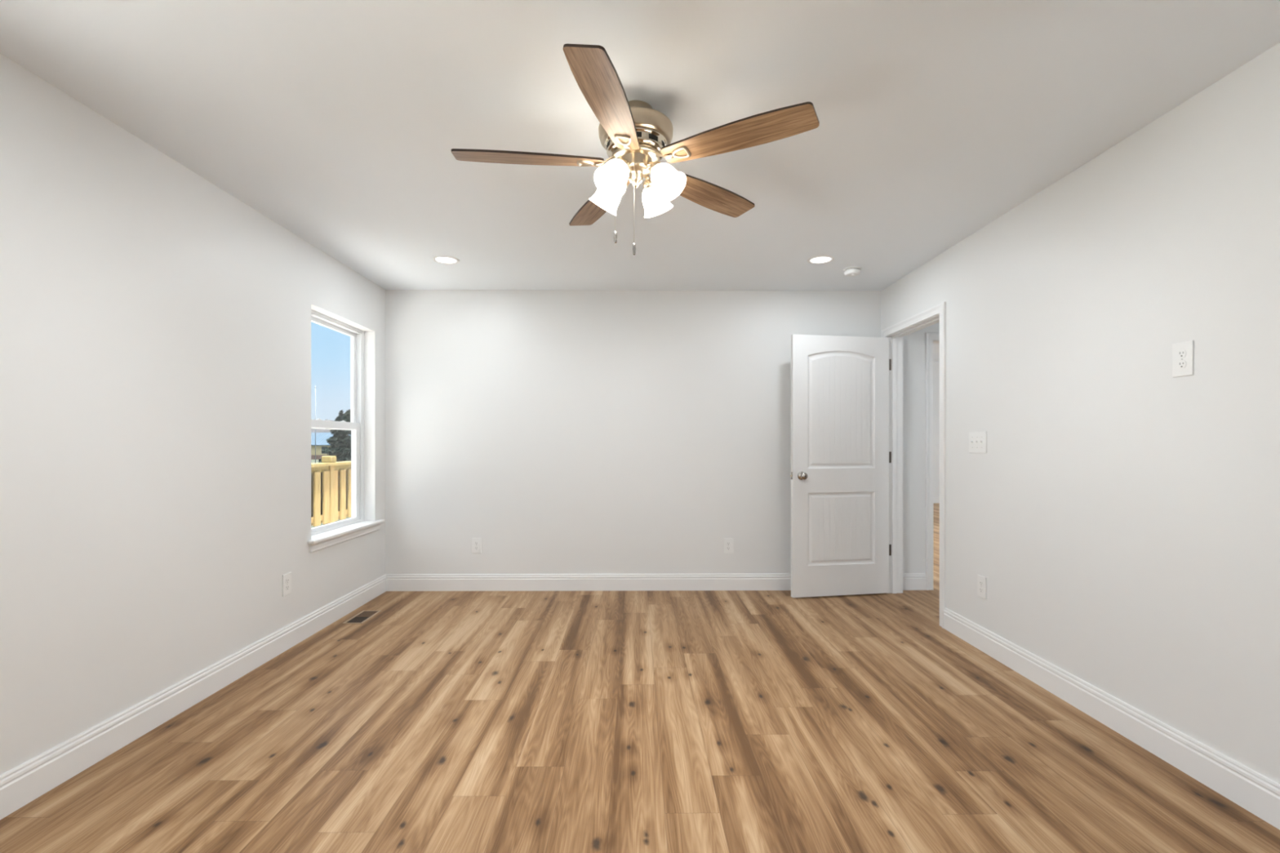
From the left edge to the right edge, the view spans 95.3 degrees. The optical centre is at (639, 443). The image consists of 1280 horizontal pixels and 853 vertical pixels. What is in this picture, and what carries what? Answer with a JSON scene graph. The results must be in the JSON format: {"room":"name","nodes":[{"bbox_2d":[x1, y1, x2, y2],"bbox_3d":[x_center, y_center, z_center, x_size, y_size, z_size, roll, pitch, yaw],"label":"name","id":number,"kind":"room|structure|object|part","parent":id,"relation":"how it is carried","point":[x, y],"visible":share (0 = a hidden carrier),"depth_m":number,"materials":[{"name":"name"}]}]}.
{"room":"empty bedroom","nodes":[
{"label":"empty bedroom","id":0,"kind":"room"},
{"bbox_2d":[0,53,385,774],"bbox_3d":[-2.130,0.002,2.163,0.170,2.500,5.378,0,0,0],"label":"wall","id":1,"kind":"structure","parent":0,"point":[155,323],"depth_m":2.39,"materials":[{"name":"white paint"}]},
{"bbox_2d":[0,574,386,819],"bbox_3d":[-2.045,1.125,3.168,0.014,0.134,3.128,0,0,0],"label":"baseboard","id":2,"kind":"structure","parent":1,"relation":"attached to","point":[20,785],"depth_m":2.43,"materials":[{"name":"white paint"}]},
{"bbox_2d":[282,572,291,596],"bbox_3d":[-2.050,0.816,3.389,0.008,0.124,0.080,0,0,0],"label":"wall outlet","id":3,"kind":"object","parent":1,"relation":"attached to","point":[286,578],"visible":1,"depth_m":3.38,"materials":[{"name":"white plastic"}]},
{"bbox_2d":[307,303,384,553],"bbox_3d":[-2.121,-0.098,4.115,0.207,1.557,1.018,0,0,0],"label":"window","id":4,"kind":"structure","parent":1,"relation":"in","point":[362,522],"depth_m":4.48,"materials":[{"name":"white plastic"}]},
{"bbox_3d":[-2.199,-0.478,4.096,0.026,0.751,0.829,0,0,0],"label":"sash","id":5,"kind":"part","parent":4,"relation":"part of","materials":[{"name":"white plastic"}]},
{"bbox_3d":[-2.169,0.218,4.091,0.026,0.756,0.815,0,0,0],"label":"sash","id":6,"kind":"part","parent":4,"relation":"part of","materials":[{"name":"white plastic"}]},
{"bbox_3d":[-2.183,-0.130,4.096,0.082,1.491,0.897,0,0,0],"label":"frame","id":7,"kind":"part","parent":4,"relation":"part of","materials":[{"name":"white plastic"}]},
{"bbox_3d":[-2.082,0.610,4.115,0.130,0.020,1.018,0,0,0],"label":"sill","id":8,"kind":"part","parent":4,"relation":"part of","materials":[{"name":"white paint"}]},
{"bbox_2d":[0,0,1279,290],"bbox_3d":[0.631,-1.308,2.124,5.690,0.120,5.258,0,0,0],"label":"ceiling","id":9,"kind":"structure","parent":0,"point":[339,122],"depth_m":2.16,"materials":[{"name":"white paint"}]},
{"bbox_2d":[432,255,459,264],"bbox_3d":[-1.316,-1.244,3.962,0.177,0.006,0.177,0,0,0],"label":"recessed light","id":10,"kind":"object","parent":9,"relation":"in","point":[444,260],"visible":1,"depth_m":3.95,"materials":[{"name":"white plastic"}]},
{"bbox_2d":[451,44,819,255],"bbox_3d":[-0.050,-0.967,2.165,1.257,0.562,1.281,0,0,0],"label":"ceiling fan","id":11,"kind":"object","parent":9,"relation":"hanging from","point":[635,136],"visible":1,"depth_m":2.07,"materials":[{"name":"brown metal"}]},
{"bbox_3d":[-0.404,-1.045,2.139,0.542,0.008,0.135,0,11,-6],"label":"fan blade","id":12,"kind":"part","parent":11,"relation":"part of","materials":[{"name":"brown wood"}]},
{"bbox_3d":[-0.175,-1.045,2.538,0.135,0.008,0.542,-11,5,-24],"label":"fan blade","id":13,"kind":"part","parent":11,"relation":"part of","materials":[{"name":"brown wood"}]},
{"bbox_3d":[-0.096,-1.045,1.798,0.135,0.008,0.542,11,2,12],"label":"fan blade","id":14,"kind":"part","parent":11,"relation":"part of","materials":[{"name":"brown wood"}]},
{"bbox_3d":[-0.134,-0.948,2.266,0.127,0.133,0.123,0,0,0],"label":"lamp shade","id":15,"kind":"part","parent":11,"relation":"part of","materials":[{"name":"white glass"}]},
{"bbox_3d":[-0.101,-0.948,2.062,0.123,0.133,0.127,0,0,0],"label":"lamp shade","id":16,"kind":"part","parent":11,"relation":"part of","materials":[{"name":"white glass"}]},
{"bbox_3d":[-0.087,-0.970,2.084,0.047,0.079,0.069,0,0,17],"label":"light bulb","id":17,"kind":"part","parent":11,"relation":"part of","materials":[{"name":"white glass"}]},
{"bbox_2d":[617,157,628,167],"bbox_3d":[-0.069,-1.004,2.104,0.053,0.046,0.052,0,0,0],"label":"socket","id":18,"kind":"object","parent":11,"relation":"attached to","point":[625,160],"depth_m":2.09,"materials":[{"name":"metal"}]},
{"bbox_2d":[643,177,653,189],"bbox_3d":[0.038,-1.004,2.257,0.053,0.046,0.052,0,0,0],"label":"socket","id":19,"kind":"object","parent":11,"relation":"attached to","point":[647,184],"depth_m":2.24,"materials":[{"name":"gold metal"}]},
{"bbox_3d":[0.038,-1.021,2.144,0.054,0.027,0.022,0,0,35],"label":"light arm","id":20,"kind":"part","parent":11,"relation":"part of","materials":[{"name":"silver metal"}]},
{"bbox_2d":[649,160,661,173],"bbox_3d":[0.061,-1.004,2.128,0.052,0.046,0.053,0,0,0],"label":"socket","id":21,"kind":"object","parent":11,"relation":"attached to","point":[653,165],"depth_m":2.11,"materials":[{"name":"metal"}]},
{"bbox_3d":[0.069,-0.948,2.299,0.123,0.133,0.127,0,0,0],"label":"lamp shade","id":22,"kind":"part","parent":11,"relation":"part of","materials":[{"name":"white glass"}]},
{"bbox_3d":[0.082,-0.970,2.110,0.069,0.079,0.047,0,0,17],"label":"light bulb","id":23,"kind":"part","parent":11,"relation":"part of","materials":[{"name":"white glass"}]},
{"bbox_3d":[0.103,-0.948,2.096,0.127,0.133,0.123,0,0,0],"label":"lamp shade","id":24,"kind":"part","parent":11,"relation":"part of","materials":[{"name":"white glass"}]},
{"bbox_3d":[0.274,-1.045,2.443,0.542,0.008,0.135,0,-11,-42],"label":"fan blade","id":25,"kind":"part","parent":11,"relation":"part of","materials":[{"name":"brown wood"}]},
{"bbox_3d":[0.324,-1.045,1.986,0.542,0.008,0.135,0,-10,30],"label":"fan blade","id":26,"kind":"part","parent":11,"relation":"part of","materials":[{"name":"brown wood"}]},
{"bbox_2d":[807,255,834,264],"bbox_3d":[1.225,-1.244,3.957,0.177,0.006,0.177,0,0,0],"label":"recessed light","id":27,"kind":"object","parent":9,"relation":"in","point":[820,260],"visible":1,"depth_m":3.95,"materials":[{"name":"white plastic"}]},
{"bbox_2d":[843,266,862,276],"bbox_3d":[1.518,-1.225,4.172,0.124,0.046,0.124,0,0,0],"label":"smoke detector","id":28,"kind":"object","parent":9,"relation":"attached to","point":[850,271],"visible":1,"depth_m":4.13,"materials":[{"name":"white plastic"}]},
{"bbox_2d":[0,502,1279,852],"bbox_3d":[2.619,1.222,5.665,9.420,0.060,12.110,0,0,0],"label":"floor","id":29,"kind":"structure","parent":0,"point":[686,721],"depth_m":2.29,"materials":[{"name":"brown wood"}]},
{"bbox_2d":[342,610,381,623],"bbox_3d":[-1.906,1.190,4.011,0.132,0.004,0.300,0,0,0],"label":"floor vent","id":30,"kind":"object","parent":29,"relation":"in","point":[362,616],"visible":1,"depth_m":4.00,"materials":[{"name":"beige metal"}]},
{"bbox_2d":[385,289,939,573],"bbox_3d":[2.635,-0.198,4.828,9.400,2.900,0.120,0,0,0],"label":"wall","id":31,"kind":"structure","parent":0,"point":[562,431],"depth_m":4.75,"materials":[{"name":"white paint"}]},
{"bbox_2d":[471,537,481,553],"bbox_3d":[-1.325,0.826,4.734,0.080,0.124,0.008,0,0,0],"label":"wall outlet","id":32,"kind":"object","parent":31,"relation":"attached to","point":[476,542],"visible":1,"depth_m":4.73,"materials":[{"name":"white plastic"}]},
{"bbox_2d":[385,573,791,591],"bbox_3d":[-0.048,1.125,4.740,4.031,0.134,0.014,0,0,0],"label":"baseboard","id":33,"kind":"structure","parent":31,"relation":"attached to","point":[394,582],"depth_m":4.73,"materials":[{"name":"white paint"}]},
{"bbox_2d":[723,537,733,553],"bbox_3d":[0.719,0.831,4.750,0.080,0.124,0.008,0,0,0],"label":"wall outlet","id":34,"kind":"object","parent":31,"relation":"attached to","point":[727,542],"visible":1,"depth_m":4.75,"materials":[{"name":"white plastic"}]},
{"bbox_2d":[902,573,926,590],"bbox_3d":[2.209,1.125,4.758,0.243,0.134,0.014,0,0,0],"label":"baseboard","id":35,"kind":"structure","parent":31,"relation":"attached to","point":[911,581],"depth_m":4.75,"materials":[{"name":"white paint"}]},
{"bbox_2d":[924,333,939,590],"bbox_3d":[2.798,0.144,4.821,0.938,2.096,0.138,0,0,0],"label":"trim","id":36,"kind":"structure","parent":31,"relation":"attached to","point":[931,339],"depth_m":4.75,"materials":[{"name":"white paint"}]},
{"bbox_2d":[933,361,939,496],"bbox_3d":[3.809,-0.228,8.353,7.000,2.840,6.912,0,0,0],"label":"wall","id":37,"kind":"structure","parent":0,"point":[935,364],"depth_m":11.71,"materials":[{"name":"white paint"}]},
{"bbox_2d":[933,496,939,502],"bbox_3d":[3.783,1.125,11.682,6.760,0.134,0.014,0,0,0],"label":"baseboard","id":38,"kind":"structure","parent":37,"relation":"attached to","point":[935,499],"depth_m":11.69,"materials":[{"name":"white paint"}]},
{"bbox_2d":[933,343,939,361],"bbox_3d":[3.809,-1.708,8.293,7.000,0.120,7.032,0,0,0],"label":"ceiling","id":39,"kind":"structure","parent":0,"point":[935,346],"depth_m":10.56,"materials":[{"name":"white paint"}]},
{"bbox_2d":[880,42,1279,783],"bbox_3d":[2.047,-0.028,2.135,0.120,2.440,5.258,0,0,0],"label":"wall","id":40,"kind":"structure","parent":0,"point":[1119,516],"depth_m":2.33,"materials":[{"name":"white paint"}]},
{"bbox_2d":[790,334,891,597],"bbox_3d":[1.581,0.171,4.563,0.861,2.018,0.168,0,0,-10],"label":"door","id":41,"kind":"structure","parent":40,"relation":"in","point":[841,456],"depth_m":4.55,"materials":[{"name":"white paint"}]},
{"bbox_3d":[1.246,0.247,4.451,0.065,0.065,0.066,0,0,-10],"label":"knob","id":42,"kind":"part","parent":41,"relation":"part of","materials":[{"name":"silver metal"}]},
{"bbox_2d":[881,302,946,628],"bbox_3d":[2.031,0.138,4.244,0.155,2.108,0.953,0,0,0],"label":"trim","id":43,"kind":"structure","parent":40,"relation":"attached to","point":[937,313],"depth_m":4.64,"materials":[{"name":"white paint"}]},
{"bbox_3d":[2.100,0.138,4.244,0.018,2.108,0.953,0,0,0],"label":"casing","id":44,"kind":"part","parent":43,"relation":"part of","materials":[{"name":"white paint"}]},
{"bbox_2d":[968,431,986,453],"bbox_3d":[1.969,-0.008,3.413,0.016,0.124,0.172,0,0,0],"label":"light switch","id":45,"kind":"object","parent":40,"relation":"attached to","point":[977,440],"visible":1,"depth_m":3.40,"materials":[{"name":"white plastic"}]},
{"bbox_2d":[977,574,986,599],"bbox_3d":[1.974,0.826,3.371,0.008,0.124,0.080,0,0,0],"label":"wall outlet","id":46,"kind":"object","parent":40,"relation":"attached to","point":[981,580],"visible":1,"depth_m":3.37,"materials":[{"name":"white plastic"}]},
{"bbox_2d":[943,607,1279,829],"bbox_3d":[1.983,1.125,1.696,0.014,0.134,4.142,0,0,0],"label":"baseboard","id":47,"kind":"structure","parent":40,"relation":"attached to","point":[1257,793],"depth_m":2.29,"materials":[{"name":"white paint"}]},
{"bbox_2d":[1172,340,1193,377],"bbox_3d":[1.983,-0.309,2.133,0.008,0.124,0.080,0,0,0],"label":"wall outlet","id":48,"kind":"object","parent":40,"relation":"attached to","point":[1182,353],"visible":1,"depth_m":2.13,"materials":[{"name":"white plastic"}]},
{"bbox_2d":[1177,360,1186,368],"bbox_3d":[1.981,-0.289,2.133,0.003,0.027,0.034,0,0,0],"label":"receptacle","id":49,"kind":"object","parent":48,"relation":"attached to","point":[1180,364],"depth_m":2.13,"materials":[{"name":"grey plastic"}]},
{"bbox_2d":[1177,350,1186,358],"bbox_3d":[1.981,-0.328,2.133,0.003,0.027,0.034,0,0,0],"label":"receptacle","id":50,"kind":"object","parent":48,"relation":"attached to","point":[1180,353],"depth_m":2.13,"materials":[{"name":"grey plastic"}]},
{"label":"outside","id":51,"kind":"structure","parent":0,"visible":0},
{"bbox_2d":[311,459,351,528],"bbox_3d":[-83.023,2.792,119.372,159.830,0.200,280.000,0,0,0],"label":"ground","id":52,"kind":"structure","parent":51,"point":[312,460],"depth_m":21.15,"materials":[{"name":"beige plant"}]},
{"bbox_2d":[315,385,315,462],"bbox_3d":[-38.763,-2.129,69.707,0.240,9.642,0.090,0,0,0],"label":"utility pole","id":53,"kind":"object","parent":52,"relation":"on","point":[315,385],"visible":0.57,"depth_m":69.68,"materials":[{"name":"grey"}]},
{"bbox_2d":[311,419,333,432],"bbox_3d":[-142.601,-3.006,206.422,182.000,11.396,25.000,0,0,0],"label":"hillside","id":54,"kind":"structure","parent":52,"relation":"on","point":[313,430],"depth_m":198.90,"materials":[{"name":"white"}]},
{"bbox_2d":[311,432,351,459],"bbox_3d":[-57.954,0.346,103.563,15.000,4.693,9.200,0,0,0],"label":"house","id":55,"kind":"structure","parent":52,"relation":"on","point":[321,437],"depth_m":99.59,"materials":[{"name":"beige"}]},
{"bbox_2d":[318,409,351,462],"bbox_3d":[-20.331,0.182,39.850,3.502,5.025,3.532,0,0,0],"label":"conifer tree","id":56,"kind":"object","parent":52,"relation":"on","point":[340,442],"visible":0.43,"depth_m":39.40,"materials":[{"name":"green plant"}]},
{"bbox_2d":[343,409,351,435],"bbox_3d":[-30.482,-0.522,61.785,2.022,6.442,2.095,0,0,0],"label":"leafy tree","id":57,"kind":"object","parent":52,"relation":"on","point":[347,414],"visible":0.09,"depth_m":61.16,"materials":[{"name":"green plant"}]},
{"bbox_3d":[-3.148,1.942,5.226,1.800,1.500,13.500,0,0,0],"label":"deck","id":58,"kind":"object","parent":52,"relation":"on","visible":0},
{"bbox_2d":[311,456,351,526],"bbox_3d":[-3.975,0.775,7.428,0.180,1.234,4.545,0,0,0],"label":"deck railing","id":59,"kind":"object","parent":58,"relation":"on","point":[331,479],"visible":0.23,"depth_m":7.42,"materials":[{"name":"yellow wood"}]},
{"bbox_3d":[-3.980,0.782,7.470,0.100,1.220,0.100,0,0,0],"label":"post","id":60,"kind":"part","parent":59,"relation":"part of","materials":[{"name":"yellow wood"}]},
{"bbox_3d":[-3.975,0.925,7.370,0.038,0.065,4.400,0,0,0],"label":"rail","id":61,"kind":"part","parent":59,"relation":"part of","materials":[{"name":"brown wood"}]},
{"bbox_3d":[-3.975,0.317,7.370,0.038,0.080,4.400,0,0,0],"label":"rail","id":62,"kind":"part","parent":59,"relation":"part of","materials":[{"name":"yellow wood"}]},
{"bbox_3d":[-3.974,0.260,7.370,0.180,0.035,4.400,0,0,0],"label":"rail","id":63,"kind":"part","parent":59,"relation":"part of","materials":[{"name":"yellow wood"}]}
]}

